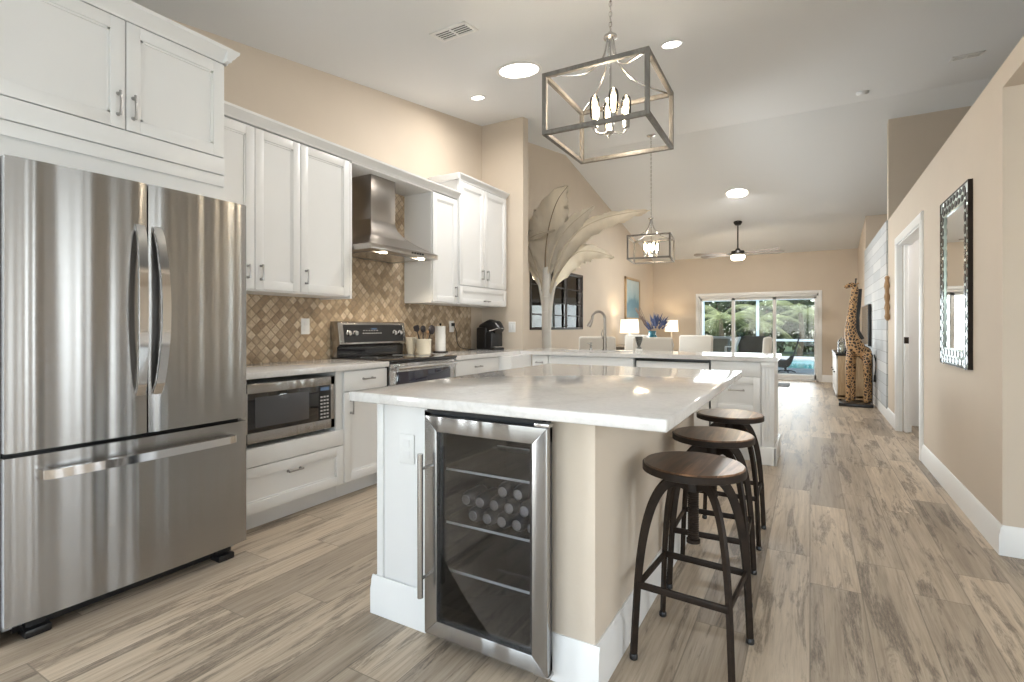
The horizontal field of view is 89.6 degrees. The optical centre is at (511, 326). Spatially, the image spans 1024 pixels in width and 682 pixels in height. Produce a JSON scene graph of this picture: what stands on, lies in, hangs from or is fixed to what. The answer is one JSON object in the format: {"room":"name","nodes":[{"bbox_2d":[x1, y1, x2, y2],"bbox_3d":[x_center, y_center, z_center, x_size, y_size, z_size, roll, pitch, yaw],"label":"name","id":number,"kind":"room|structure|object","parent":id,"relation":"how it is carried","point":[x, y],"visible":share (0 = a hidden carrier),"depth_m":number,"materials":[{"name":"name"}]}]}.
{"room":"kitchen","nodes":[
{"label":"kitchen","id":0,"kind":"room"},
{"bbox_2d":[168,18,652,365],"bbox_3d":[-0.568,-0.772,5.813,0.162,3.863,15.900,0,0,30],"label":"wall","id":1,"kind":"structure","parent":0,"point":[422,141],"depth_m":4.71,"materials":[{"name":"beige paint"}]},
{"bbox_2d":[0,0,239,199],"bbox_3d":[-2.009,-1.056,2.494,0.678,0.827,1.030,0,0,30],"label":"upper cabinet","id":2,"kind":"object","parent":1,"relation":"attached to","point":[124,89],"visible":0.98,"depth_m":2.31,"materials":[{"name":"white paint"}]},
{"bbox_2d":[223,116,351,299],"bbox_3d":[-1.616,-0.729,3.472,0.381,1.034,1.117,0,0,30],"label":"upper cabinet","id":3,"kind":"object","parent":1,"relation":"attached to","point":[297,197],"visible":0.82,"depth_m":3.43,"materials":[{"name":"white paint"}]},
{"bbox_2d":[224,101,461,198],"bbox_3d":[-1.274,-1.272,4.046,0.398,0.073,2.463,0,0,30],"label":"valance","id":4,"kind":"object","parent":3,"relation":"attached to","point":[407,183],"visible":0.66,"depth_m":3.85,"materials":[{"name":"white paint"}]},
{"bbox_2d":[301,318,309,333],"bbox_3d":[-1.567,-0.005,3.913,0.008,0.120,0.076,0,0,30],"label":"wall outlet","id":5,"kind":"object","parent":1,"relation":"attached to","point":[305,322],"visible":1,"depth_m":3.91,"materials":[{"name":"white paint"}]},
{"bbox_2d":[352,174,437,263],"bbox_3d":[-1.063,-0.904,4.269,0.520,0.660,0.790,0,0,30],"label":"range hood","id":6,"kind":"object","parent":1,"relation":"attached to","point":[375,235],"visible":0.92,"depth_m":4.21,"materials":[{"name":"silver metal"}]},
{"bbox_2d":[404,191,457,304],"bbox_3d":[-0.762,-0.736,4.951,0.381,1.021,0.383,0,0,30],"label":"upper cabinet","id":7,"kind":"object","parent":1,"relation":"attached to","point":[430,218],"visible":1,"depth_m":4.82,"materials":[{"name":"white paint"}]},
{"bbox_2d":[428,172,509,307],"bbox_3d":[-0.436,-0.863,5.495,0.401,1.275,0.960,0,0,30],"label":"upper cabinet","id":8,"kind":"object","parent":1,"relation":"attached to","point":[481,206],"visible":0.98,"depth_m":5.35,"materials":[{"name":"white paint"}]},
{"bbox_2d":[530,269,582,329],"bbox_3d":[0.666,-0.415,7.930,0.142,0.910,1.900,0,0,30],"label":"window","id":9,"kind":"structure","parent":1,"relation":"in","point":[567,310],"depth_m":8.15,"materials":[{"name":"glass"}]},
{"bbox_2d":[624,276,639,319],"bbox_3d":[2.602,-0.600,11.125,0.040,0.900,1.030,0,0,30],"label":"framed painting","id":10,"kind":"object","parent":1,"relation":"attached to","point":[631,285],"visible":0.8,"depth_m":11.04,"materials":[{"name":"brown wood"}]},
{"bbox_2d":[482,117,527,349],"bbox_3d":[-0.085,-0.605,5.962,0.550,3.530,0.120,0,0,30],"label":"wall","id":11,"kind":"structure","parent":0,"point":[505,143],"depth_m":5.84,"materials":[{"name":"beige paint"}]},
{"bbox_2d":[509,322,515,331],"bbox_3d":[-0.001,0.000,5.838,0.090,0.120,0.010,0,0,30],"label":"light switch","id":12,"kind":"object","parent":11,"relation":"attached to","point":[512,325],"visible":1,"depth_m":5.83,"materials":[{"name":"white paint"}]},
{"bbox_2d":[0,380,1023,681],"bbox_3d":[2.378,1.210,4.198,6.880,0.100,16.050,0,0,30],"label":"floor","id":13,"kind":"structure","parent":0,"point":[869,570],"depth_m":2.13,"materials":[{"name":"brown wood"}]},
{"bbox_2d":[0,154,245,638],"bbox_3d":[-1.887,0.265,2.424,0.851,1.790,0.918,0,0,31],"label":"refrigerator","id":14,"kind":"object","parent":13,"relation":"on","point":[123,301],"visible":1,"depth_m":2.12,"materials":[{"name":"silver metal"}]},
{"bbox_2d":[246,371,343,529],"bbox_3d":[-1.572,0.727,3.268,0.660,0.867,0.767,0,0,30],"label":"base cabinet","id":15,"kind":"object","parent":13,"relation":"on","point":[285,476],"visible":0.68,"depth_m":3.15,"materials":[{"name":"white paint"}]},
{"bbox_2d":[238,374,333,446],"bbox_3d":[-1.554,0.503,3.252,0.516,0.362,0.647,0,0,30],"label":"microwave","id":16,"kind":"object","parent":15,"relation":"in","point":[285,406],"visible":0.72,"depth_m":3.11,"materials":[{"name":"grey metal"}]},
{"bbox_2d":[246,359,388,379],"bbox_3d":[-1.477,0.272,3.439,0.638,0.038,1.198,0,0,30],"label":"countertop","id":17,"kind":"structure","parent":15,"relation":"on","point":[290,368],"depth_m":3.38,"materials":[{"name":"white stone"}]},
{"bbox_2d":[335,367,386,497],"bbox_3d":[-1.277,0.727,3.778,0.660,0.867,0.405,0,0,30],"label":"base cabinet","id":18,"kind":"object","parent":13,"relation":"on","point":[359,419],"visible":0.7,"depth_m":3.59,"materials":[{"name":"white paint"}]},
{"bbox_2d":[330,321,457,385],"bbox_3d":[-0.948,0.547,4.296,0.681,1.185,0.822,0,0,30],"label":"range","id":19,"kind":"object","parent":13,"relation":"on","point":[371,341],"visible":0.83,"depth_m":4.21,"materials":[{"name":"silver metal"}]},
{"bbox_2d":[331,353,456,362],"bbox_3d":[-0.961,0.254,4.308,0.647,0.020,0.814,0,0,30],"label":"cooktop","id":20,"kind":"object","parent":19,"relation":"in","point":[391,357],"depth_m":4.18,"materials":[{"name":"black glass"}]},
{"bbox_2d":[417,409,553,680],"bbox_3d":[0.020,0.733,2.010,0.540,0.854,0.678,0,0,30],"label":"beverage cooler","id":21,"kind":"object","parent":13,"relation":"on","point":[488,588],"visible":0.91,"depth_m":1.87,"materials":[{"name":"grey"}]},
{"bbox_2d":[469,505,489,521],"bbox_3d":[-0.117,0.708,1.985,0.060,0.060,0.120,0,0,30],"label":"can","id":22,"kind":"object","parent":21,"relation":"on","point":[475,513],"visible":0.61,"depth_m":1.94,"materials":[{"name":"silver metal"}]},
{"bbox_2d":[462,485,486,505],"bbox_3d":[-0.145,0.653,2.001,0.060,0.060,0.120,0,0,30],"label":"can","id":23,"kind":"object","parent":22,"relation":"on","point":[469,496],"visible":0.85,"depth_m":1.96,"materials":[{"name":"silver metal"}]},
{"bbox_2d":[475,487,497,508],"bbox_3d":[-0.091,0.653,1.969,0.060,0.060,0.120,0,0,30],"label":"can","id":24,"kind":"object","parent":22,"relation":"on","point":[483,499],"visible":0.82,"depth_m":1.93,"materials":[{"name":"silver metal"}]},
{"bbox_2d":[427,409,545,422],"bbox_3d":[-0.101,0.311,1.822,0.478,0.011,0.035,0,0,30],"label":"vent","id":25,"kind":"object","parent":21,"relation":"attached to","point":[493,418],"depth_m":1.81,"materials":[{"name":"black plastic"}]},
{"bbox_2d":[483,508,503,524],"bbox_3d":[-0.063,0.708,1.953,0.060,0.060,0.120,0,0,30],"label":"can","id":26,"kind":"object","parent":21,"relation":"on","point":[490,516],"visible":0.58,"depth_m":1.91,"materials":[{"name":"silver metal"}]},
{"bbox_2d":[490,494,510,511],"bbox_3d":[-0.037,0.653,1.938,0.060,0.060,0.120,0,0,30],"label":"can","id":27,"kind":"object","parent":26,"relation":"on","point":[497,503],"visible":0.6,"depth_m":1.89,"materials":[{"name":"silver metal"}]},
{"bbox_2d":[497,510,518,528],"bbox_3d":[-0.009,0.708,1.922,0.060,0.060,0.120,0,0,30],"label":"can","id":28,"kind":"object","parent":21,"relation":"on","point":[504,520],"visible":0.59,"depth_m":1.88,"materials":[{"name":"silver metal"}]},
{"bbox_2d":[504,496,523,514],"bbox_3d":[0.018,0.653,1.907,0.060,0.060,0.120,0,0,30],"label":"can","id":29,"kind":"object","parent":28,"relation":"on","point":[511,506],"visible":0.62,"depth_m":1.86,"materials":[{"name":"silver metal"}]},
{"bbox_2d":[498,480,520,498],"bbox_3d":[-0.005,0.599,1.920,0.060,0.060,0.120,0,0,30],"label":"can","id":30,"kind":"object","parent":29,"relation":"on","point":[505,489],"visible":0.7,"depth_m":1.88,"materials":[{"name":"silver metal"}]},
{"bbox_2d":[512,513,529,531],"bbox_3d":[0.045,0.708,1.891,0.060,0.060,0.120,0,0,30],"label":"can","id":31,"kind":"object","parent":21,"relation":"on","point":[519,523],"visible":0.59,"depth_m":1.84,"materials":[{"name":"silver metal"}]},
{"bbox_2d":[519,498,529,517],"bbox_3d":[0.072,0.653,1.876,0.060,0.060,0.120,0,0,30],"label":"can","id":32,"kind":"object","parent":31,"relation":"on","point":[524,508],"visible":0.54,"depth_m":1.83,"materials":[{"name":"silver metal"}]},
{"bbox_2d":[513,483,529,501],"bbox_3d":[0.049,0.599,1.889,0.060,0.060,0.120,0,0,30],"label":"can","id":33,"kind":"object","parent":32,"relation":"on","point":[521,492],"visible":0.67,"depth_m":1.84,"materials":[{"name":"silver metal"}]},
{"bbox_2d":[454,354,530,376],"bbox_3d":[-0.416,0.727,5.163,0.765,0.867,1.165,0,0,30],"label":"base cabinet","id":34,"kind":"object","parent":13,"relation":"on","point":[488,364],"visible":0.21,"depth_m":5.04,"materials":[{"name":"white paint"}]},
{"bbox_2d":[414,348,780,361],"bbox_3d":[0.758,0.272,4.864,3.083,0.038,1.858,0,0,30],"label":"countertop","id":35,"kind":"structure","parent":34,"relation":"on","point":[461,354],"depth_m":4.93,"materials":[{"name":"white stone"}]},
{"bbox_2d":[405,337,416,353],"bbox_3d":[-0.953,0.174,4.858,0.106,0.157,0.132,0,0,30],"label":"dish","id":36,"kind":"object","parent":35,"relation":"on","point":[410,343],"visible":0.9,"depth_m":4.82,"materials":[{"name":"beige ceramic"}]},
{"bbox_2d":[416,339,431,353],"bbox_3d":[-0.820,0.182,4.798,0.148,0.142,0.148,0,0,30],"label":"utensil crock","id":37,"kind":"object","parent":35,"relation":"on","point":[423,346],"visible":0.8,"depth_m":4.74,"materials":[{"name":"beige ceramic"}]},
{"bbox_2d":[433,323,447,352],"bbox_3d":[-0.710,0.107,5.110,0.150,0.291,0.150,0,0,30],"label":"paper towel holder","id":38,"kind":"object","parent":35,"relation":"on","point":[440,331],"visible":1,"depth_m":5.07,"materials":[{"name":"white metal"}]},
{"bbox_2d":[477,319,504,349],"bbox_3d":[-0.216,0.084,5.744,0.317,0.338,0.210,0,0,42],"label":"coffee maker","id":39,"kind":"object","parent":35,"relation":"on","point":[489,332],"visible":0.99,"depth_m":5.67,"materials":[{"name":"black plastic"}]},
{"bbox_2d":[587,310,606,349],"bbox_3d":[0.926,0.036,5.609,0.227,0.434,0.070,0,0,-2],"label":"kitchen faucet","id":40,"kind":"object","parent":35,"relation":"on","point":[604,337],"visible":1,"depth_m":5.59,"materials":[{"name":"silver metal"}]},
{"bbox_2d":[635,337,642,350],"bbox_3d":[1.328,0.177,5.399,0.080,0.152,0.080,0,0,30],"label":"vase","id":41,"kind":"object","parent":35,"relation":"on","point":[638,339],"visible":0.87,"depth_m":5.38,"materials":[{"name":"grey glass"}]},
{"bbox_2d":[370,404,693,681],"bbox_3d":[0.254,0.729,2.560,0.976,0.862,1.632,0,0,30],"label":"kitchen island","id":42,"kind":"object","parent":13,"relation":"on","point":[602,491],"visible":0.59,"depth_m":1.83,"materials":[{"name":"white paint"}]},
{"bbox_2d":[403,439,409,458],"bbox_3d":[-0.413,0.477,2.019,0.035,0.075,0.003,0,0,30],"label":"socket","id":43,"kind":"object","parent":42,"relation":"attached to","point":[406,442],"depth_m":2.02,"materials":[{"name":"white paint"}]},
{"bbox_2d":[400,433,414,464],"bbox_3d":[-0.411,0.477,2.022,0.075,0.115,0.007,0,0,30],"label":"outlet plate","id":44,"kind":"object","parent":42,"relation":"attached to","point":[407,440],"depth_m":2.02,"materials":[{"name":"white paint"}]},
{"bbox_2d":[349,363,741,432],"bbox_3d":[0.342,0.272,2.499,1.232,0.038,1.800,0,0,30],"label":"island countertop","id":45,"kind":"structure","parent":42,"relation":"on","point":[635,398],"depth_m":1.96,"materials":[{"name":"white stone"}]},
{"bbox_2d":[532,355,549,365],"bbox_3d":[0.436,0.727,5.669,0.195,0.867,0.645,0,0,30],"label":"base cabinet","id":46,"kind":"object","parent":13,"relation":"on","point":[536,359],"visible":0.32,"depth_m":5.42,"materials":[{"name":"white paint"}]},
{"bbox_2d":[549,355,635,366],"bbox_3d":[0.915,0.727,5.393,0.900,0.867,0.645,0,0,30],"label":"base cabinet","id":47,"kind":"object","parent":13,"relation":"on","point":[553,359],"visible":0.05,"depth_m":5.13,"materials":[{"name":"white paint"}]},
{"bbox_2d":[579,337,615,349],"bbox_3d":[1.203,0.642,6.880,0.490,1.035,0.520,0,0,27],"label":"dining chair","id":48,"kind":"object","parent":13,"relation":"on","point":[597,342],"visible":0.11,"depth_m":6.65,"materials":[{"name":"beige fabric"}]},
{"bbox_2d":[616,344,624,349],"bbox_3d":[2.284,0.760,10.113,0.460,0.800,1.640,0,0,30],"label":"sideboard","id":49,"kind":"object","parent":13,"relation":"on","point":[618,347],"visible":0.02,"depth_m":9.39,"materials":[{"name":"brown wood"}]},
{"bbox_2d":[620,319,638,334],"bbox_3d":[2.277,0.105,10.002,0.370,0.510,0.370,0,0,30],"label":"table lamp","id":50,"kind":"object","parent":49,"relation":"on","point":[629,326],"visible":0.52,"depth_m":9.85,"materials":[{"name":"white fabric"}]},
{"bbox_2d":[625,335,647,349],"bbox_3d":[1.942,0.642,8.082,0.490,1.035,0.520,0,0,30],"label":"dining chair","id":51,"kind":"object","parent":13,"relation":"on","point":[628,338],"visible":0.04,"depth_m":8.31,"materials":[{"name":"beige fabric"}]},
{"bbox_2d":[633,337,672,350],"bbox_3d":[1.833,0.642,6.494,0.490,1.035,0.520,0,0,32],"label":"dining chair","id":52,"kind":"object","parent":13,"relation":"on","point":[648,343],"visible":0.06,"depth_m":6.25,"materials":[{"name":"beige fabric"}]},
{"bbox_2d":[636,358,710,425],"bbox_3d":[1.611,0.728,4.988,0.661,0.864,0.590,0,0,30],"label":"dishwasher","id":53,"kind":"object","parent":13,"relation":"on","point":[640,362],"visible":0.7,"depth_m":4.69,"materials":[{"name":"grey metal"}]},
{"bbox_2d":[629,451,753,681],"bbox_3d":[0.649,0.822,1.848,0.355,0.676,0.355,0,0,34],"label":"bar stool","id":54,"kind":"object","parent":13,"relation":"on","point":[695,473],"visible":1,"depth_m":1.81,"materials":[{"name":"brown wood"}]},
{"bbox_2d":[679,335,712,351],"bbox_3d":[2.687,0.642,7.652,0.490,1.035,0.520,0,0,30],"label":"dining chair","id":55,"kind":"object","parent":13,"relation":"on","point":[689,343],"visible":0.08,"depth_m":7.80,"materials":[{"name":"beige fabric"}]},
{"bbox_2d":[666,426,756,606],"bbox_3d":[0.917,0.822,2.357,0.355,0.676,0.355,0,0,28],"label":"bar stool","id":56,"kind":"object","parent":13,"relation":"on","point":[727,442],"visible":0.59,"depth_m":2.30,"materials":[{"name":"brown metal"}]},
{"bbox_2d":[696,408,765,550],"bbox_3d":[1.226,0.822,2.906,0.355,0.676,0.355,0,0,30],"label":"bar stool","id":57,"kind":"object","parent":13,"relation":"on","point":[737,419],"visible":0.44,"depth_m":2.83,"materials":[{"name":"brown wood"}]},
{"bbox_2d":[711,360,760,459],"bbox_3d":[2.077,0.727,4.722,0.405,0.867,0.645,0,0,30],"label":"base cabinet","id":58,"kind":"object","parent":13,"relation":"on","point":[745,393],"visible":0.38,"depth_m":4.45,"materials":[{"name":"white paint"}]},
{"bbox_2d":[762,337,771,352],"bbox_3d":[3.037,0.642,6.618,0.520,1.035,0.490,0,0,30],"label":"dining chair","id":59,"kind":"object","parent":13,"relation":"on","point":[767,341],"visible":0.13,"depth_m":6.31,"materials":[{"name":"beige fabric"}]},
{"bbox_2d":[760,362,780,465],"bbox_3d":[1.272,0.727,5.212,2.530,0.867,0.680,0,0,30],"label":"peninsula end panel","id":60,"kind":"object","parent":13,"relation":"on","point":[770,448],"visible":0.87,"depth_m":4.33,"materials":[{"name":"white paint"}]},
{"bbox_2d":[831,350,872,400],"bbox_3d":[5.701,0.790,8.706,0.494,0.740,1.660,0,0,30],"label":"media console","id":61,"kind":"object","parent":13,"relation":"on","point":[839,360],"visible":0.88,"depth_m":8.07,"materials":[{"name":"brown wood"}]},
{"bbox_2d":[839,278,875,407],"bbox_3d":[5.084,0.222,7.596,0.474,1.876,0.356,0,0,30],"label":"sculpture","id":62,"kind":"object","parent":13,"relation":"on","point":[855,347],"visible":1,"depth_m":7.56,"materials":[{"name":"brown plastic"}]},
{"bbox_3d":[1.980,0.780,7.228,1.900,0.760,1.000,0,0,30],"label":"dining table","id":63,"kind":"object","parent":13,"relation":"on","visible":0},
{"bbox_2d":[635,307,668,336],"bbox_3d":[1.966,0.059,7.272,0.519,0.683,0.287,0,0,30],"label":"flower vase","id":64,"kind":"object","parent":63,"relation":"on","point":[655,320],"visible":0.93,"depth_m":7.24,"materials":[{"name":"teal ceramic"}]},
{"bbox_3d":[3.727,0.860,12.052,0.480,0.600,0.480,0,0,30],"label":"side table","id":65,"kind":"object","parent":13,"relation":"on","visible":0},
{"bbox_2d":[665,320,678,350],"bbox_3d":[3.727,0.200,12.052,0.310,0.720,0.310,0,0,30],"label":"table lamp","id":66,"kind":"object","parent":65,"relation":"on","point":[672,326],"visible":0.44,"depth_m":11.93,"materials":[{"name":"white fabric"}]},
{"bbox_3d":[0.460,1.000,6.836,0.400,0.320,0.400,0,0,30],"label":"planter pot","id":67,"kind":"object","parent":13,"relation":"on","visible":0},
{"bbox_2d":[528,185,649,347],"bbox_3d":[0.945,-0.405,6.581,1.674,2.811,0.432,0,0,30],"label":"palm","id":68,"kind":"object","parent":67,"relation":"in","point":[556,240],"visible":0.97,"depth_m":6.72,"materials":[{"name":"beige plant"}]},
{"bbox_2d":[131,0,1023,260],"bbox_3d":[2.378,-1.995,4.198,6.880,1.716,16.050,0,0,30],"label":"ceiling","id":69,"kind":"structure","parent":0,"point":[767,104],"depth_m":4.79,"materials":[{"name":"white paint"}]},
{"bbox_2d":[429,21,478,42],"bbox_3d":[-0.400,-2.025,3.546,0.300,0.033,0.169,0,0,30],"label":"ceiling vent","id":70,"kind":"object","parent":69,"relation":"in","point":[463,28],"visible":1,"depth_m":3.54,"materials":[{"name":"white metal"}]},
{"bbox_2d":[496,61,541,78],"bbox_3d":[0.060,-2.164,4.354,0.388,0.061,0.384,0,0,36],"label":"recessed light","id":71,"kind":"object","parent":69,"relation":"attached to","point":[522,69],"visible":1,"depth_m":4.34,"materials":[{"name":"white paint"}]},
{"bbox_2d":[542,0,673,163],"bbox_3d":[0.550,-1.528,2.881,0.573,0.995,0.573,0,0,29],"label":"lantern pendant","id":72,"kind":"object","parent":69,"relation":"hanging from","point":[609,117],"visible":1,"depth_m":2.84,"materials":[{"name":"metal"}]},
{"bbox_2d":[627,134,674,263],"bbox_3d":[1.926,-1.792,7.144,0.573,1.754,0.573,0,0,23],"label":"lantern pendant","id":73,"kind":"object","parent":69,"relation":"hanging from","point":[650,136],"visible":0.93,"depth_m":7.14,"materials":[{"name":"metal"}]},
{"bbox_2d":[661,40,682,48],"bbox_3d":[1.249,-2.210,4.037,0.164,0.029,0.163,0,0,24],"label":"recessed light","id":74,"kind":"object","parent":69,"relation":"in","point":[670,44],"visible":1,"depth_m":4.03,"materials":[{"name":"white paint"}]},
{"bbox_2d":[725,188,749,197],"bbox_3d":[3.821,-2.274,8.763,0.388,0.083,0.380,0,0,36],"label":"ceiling light","id":75,"kind":"object","parent":69,"relation":"attached to","point":[735,192],"visible":1,"depth_m":8.76,"materials":[{"name":"white paint"}]},
{"bbox_2d":[694,220,783,260],"bbox_3d":[4.340,-1.664,9.907,1.537,0.765,0.581,0,0,38],"label":"ceiling fan","id":76,"kind":"object","parent":69,"relation":"hanging from","point":[737,255],"visible":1,"depth_m":9.87,"materials":[{"name":"black metal"}]},
{"bbox_2d":[949,50,985,61],"bbox_3d":[4.256,-2.531,4.830,0.240,0.030,0.149,0,0,30],"label":"ceiling vent","id":77,"kind":"object","parent":69,"relation":"in","point":[980,53],"visible":1,"depth_m":4.82,"materials":[{"name":"white metal"}]},
{"bbox_2d":[653,248,857,374],"bbox_3d":[6.354,-0.226,11.083,6.880,2.771,0.150,0,0,30],"label":"wall","id":78,"kind":"structure","parent":0,"point":[676,285],"depth_m":11.46,"materials":[{"name":"beige paint"}]},
{"bbox_2d":[699,293,818,381],"bbox_3d":[5.468,0.225,11.577,2.430,1.870,0.120,0,0,30],"label":"door","id":79,"kind":"structure","parent":78,"relation":"in","point":[792,377],"depth_m":11.35,"materials":[{"name":"white metal"}]},
{"bbox_2d":[696,290,821,381],"bbox_3d":[5.433,0.190,11.517,2.550,1.940,0.020,0,0,30],"label":"trim","id":80,"kind":"structure","parent":78,"relation":"attached to","point":[805,291],"depth_m":11.16,"materials":[{"name":"white paint"}]},
{"bbox_2d":[822,375,832,382],"bbox_3d":[6.801,1.085,10.727,0.610,0.150,0.018,0,0,30],"label":"baseboard","id":81,"kind":"structure","parent":78,"relation":"attached to","point":[825,378],"depth_m":10.82,"materials":[{"name":"white paint"}]},
{"bbox_2d":[778,358,813,374],"bbox_3d":[7.032,1.230,16.176,14.000,0.100,9.350,0,0,30],"label":"floor","id":82,"kind":"structure","parent":0,"point":[802,371],"depth_m":14.12,"materials":[{"name":"grey concrete"}]},
{"bbox_2d":[713,336,731,351],"bbox_3d":[5.901,0.735,15.057,1.000,0.910,0.780,0,0,30],"label":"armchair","id":83,"kind":"object","parent":82,"relation":"on","point":[719,342],"visible":0.29,"depth_m":14.71,"materials":[{"name":"grey fabric"}]},
{"bbox_2d":[738,336,765,352],"bbox_3d":[6.792,0.720,14.531,0.710,0.940,0.640,0,0,30],"label":"armchair","id":84,"kind":"object","parent":82,"relation":"on","point":[747,344],"visible":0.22,"depth_m":14.27,"materials":[{"name":"black fabric"}]},
{"bbox_2d":[703,299,813,358],"bbox_3d":[9.357,-0.040,20.001,12.400,2.440,0.140,0,0,30],"label":"cage","id":85,"kind":"object","parent":82,"relation":"on","point":[757,301],"visible":0.02,"depth_m":19.86,"materials":[{"name":"white metal"}]},
{"bbox_2d":[778,337,799,372],"bbox_3d":[7.176,0.723,13.524,0.646,0.934,0.548,0,0,30],"label":"patio chair","id":86,"kind":"object","parent":82,"relation":"on","point":[782,363],"visible":0.71,"depth_m":13.32,"materials":[{"name":"grey metal"}]},
{"bbox_2d":[778,355,792,366],"bbox_3d":[7.141,0.881,13.544,0.453,0.298,0.480,0,0,30],"label":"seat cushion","id":87,"kind":"object","parent":86,"relation":"on","point":[782,362],"depth_m":13.31,"materials":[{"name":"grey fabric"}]},
{"bbox_2d":[912,239,918,425],"bbox_3d":[4.777,-0.030,4.701,1.630,2.380,2.480,0,0,30],"label":"wall","id":88,"kind":"structure","parent":0,"point":[915,246],"depth_m":6.04,"materials":[{"name":"white paint"}]},
{"bbox_2d":[874,106,971,236],"bbox_3d":[6.527,-1.970,7.253,2.350,1.259,3.190,0,0,30],"label":"wall","id":89,"kind":"structure","parent":0,"point":[913,141],"depth_m":6.35,"materials":[{"name":"beige paint"}]},
{"bbox_2d":[858,36,1023,527],"bbox_3d":[3.214,-0.400,3.745,0.120,3.120,15.700,0,0,30],"label":"wall","id":90,"kind":"structure","parent":0,"point":[974,419],"depth_m":2.87,"materials":[{"name":"beige paint"}]},
{"bbox_2d":[864,220,887,408],"bbox_3d":[5.474,-0.155,7.797,0.018,2.370,3.020,0,0,30],"label":"panelling","id":91,"kind":"object","parent":90,"relation":"attached to","point":[876,253],"visible":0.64,"depth_m":7.24,"materials":[{"name":"white wood"}]},
{"bbox_2d":[862,304,870,345],"bbox_3d":[5.863,-0.030,8.537,0.049,0.660,1.150,0,0,30],"label":"television","id":92,"kind":"object","parent":91,"relation":"attached to","point":[866,309],"visible":0.84,"depth_m":8.26,"materials":[{"name":"black plastic"}]},
{"bbox_2d":[872,394,894,428],"bbox_3d":[5.709,1.085,8.204,0.018,0.150,5.440,0,0,30],"label":"baseboard","id":93,"kind":"structure","parent":90,"relation":"attached to","point":[887,413],"depth_m":6.57,"materials":[{"name":"white paint"}]},
{"bbox_2d":[884,276,889,320],"bbox_3d":[4.614,-0.355,6.349,0.064,0.553,0.087,0,0,30],"label":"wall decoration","id":94,"kind":"object","parent":90,"relation":"attached to","point":[886,283],"visible":1,"depth_m":6.33,"materials":[{"name":"brown wood"}]},
{"bbox_2d":[894,211,923,460],"bbox_3d":[3.994,0.077,5.119,0.142,2.165,1.590,0,0,30],"label":"door frame","id":95,"kind":"structure","parent":90,"relation":"in","point":[914,231],"depth_m":5.69,"materials":[{"name":"white paint"}]},
{"bbox_2d":[903,244,908,432],"bbox_3d":[4.318,0.124,5.657,0.039,2.048,0.123,0,0,30],"label":"pocket door","id":96,"kind":"structure","parent":95,"relation":"attached to","point":[906,246],"depth_m":5.61,"materials":[{"name":"white paint"}]},
{"bbox_2d":[940,178,972,369],"bbox_3d":[2.959,-0.315,3.447,0.024,1.159,0.778,0,0,30],"label":"wall mirror","id":97,"kind":"object","parent":90,"relation":"attached to","point":[956,212],"visible":1,"depth_m":3.36,"materials":[{"name":"silver metal"}]},
{"bbox_2d":[945,203,963,349],"bbox_3d":[2.960,-0.318,3.446,0.004,0.933,0.558,0,0,30],"label":"mirror glass","id":98,"kind":"object","parent":97,"relation":"attached to","point":[954,217],"depth_m":3.46,"materials":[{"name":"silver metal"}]},
{"bbox_2d":[921,444,1003,555],"bbox_3d":[3.012,1.085,3.533,0.018,0.150,2.108,0,0,30],"label":"baseboard","id":99,"kind":"structure","parent":90,"relation":"attached to","point":[992,530],"depth_m":3.15,"materials":[{"name":"white paint"}]},
{"bbox_2d":[1003,525,1023,558],"bbox_3d":[3.514,1.085,2.036,2.350,0.150,0.018,0,0,30],"label":"baseboard","id":100,"kind":"object","parent":90,"relation":"attached to","point":[1013,536],"visible":1,"depth_m":2.60,"materials":[{"name":"white paint"}]},
{"label":"outside","id":101,"kind":"structure","parent":0,"visible":0},
{"bbox_2d":[730,341,813,356],"bbox_3d":[7.502,1.480,12.989,80.000,0.360,90.000,0,0,30],"label":"ground","id":102,"kind":"structure","parent":101,"point":[788,351],"depth_m":26.30,"materials":[{"name":"green plant"}]},
{"bbox_2d":[705,301,754,349],"bbox_3d":[10.590,-1.130,26.804,3.976,5.417,2.861,0,0,30],"label":"tree","id":103,"kind":"object","parent":102,"relation":"on","point":[719,306],"visible":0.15,"depth_m":25.74,"materials":[{"name":"green plant"}]},
{"bbox_2d":[705,304,770,335],"bbox_3d":[9.572,0.138,23.593,3.840,2.359,3.500,0,0,-15],"label":"palm tree","id":104,"kind":"object","parent":102,"relation":"on","point":[720,325],"visible":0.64,"depth_m":23.48,"materials":[{"name":"green plant"}]},
{"bbox_2d":[727,307,798,350],"bbox_3d":[10.829,0.245,22.390,3.091,2.148,3.170,0,0,-7],"label":"palm tree","id":105,"kind":"object","parent":102,"relation":"on","point":[747,314],"visible":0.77,"depth_m":22.12,"materials":[{"name":"green plant"}]},
{"bbox_2d":[725,300,804,352],"bbox_3d":[12.892,-1.083,26.331,3.920,5.347,2.860,0,0,30],"label":"tree","id":106,"kind":"object","parent":102,"relation":"on","point":[780,344],"visible":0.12,"depth_m":25.63,"materials":[{"name":"green plant"}]},
{"bbox_2d":[752,300,813,356],"bbox_3d":[12.203,0.081,21.739,4.066,2.469,4.442,0,0,30],"label":"palm tree","id":107,"kind":"object","parent":102,"relation":"on","point":[810,310],"visible":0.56,"depth_m":21.67,"materials":[{"name":"green plant"}]},
{"bbox_2d":[772,299,813,353],"bbox_3d":[14.516,-1.136,24.534,3.948,5.388,2.828,0,0,30],"label":"tree","id":108,"kind":"object","parent":102,"relation":"on","point":[807,345],"visible":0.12,"depth_m":24.43,"materials":[{"name":"green plant"}]},
{"bbox_2d":[778,361,813,368],"bbox_3d":[7.795,1.255,17.497,14.000,0.050,4.300,0,0,30],"label":"pool water","id":109,"kind":"structure","parent":102,"relation":"on","point":[795,364],"depth_m":16.48,"materials":[{"name":"blue liquid"}]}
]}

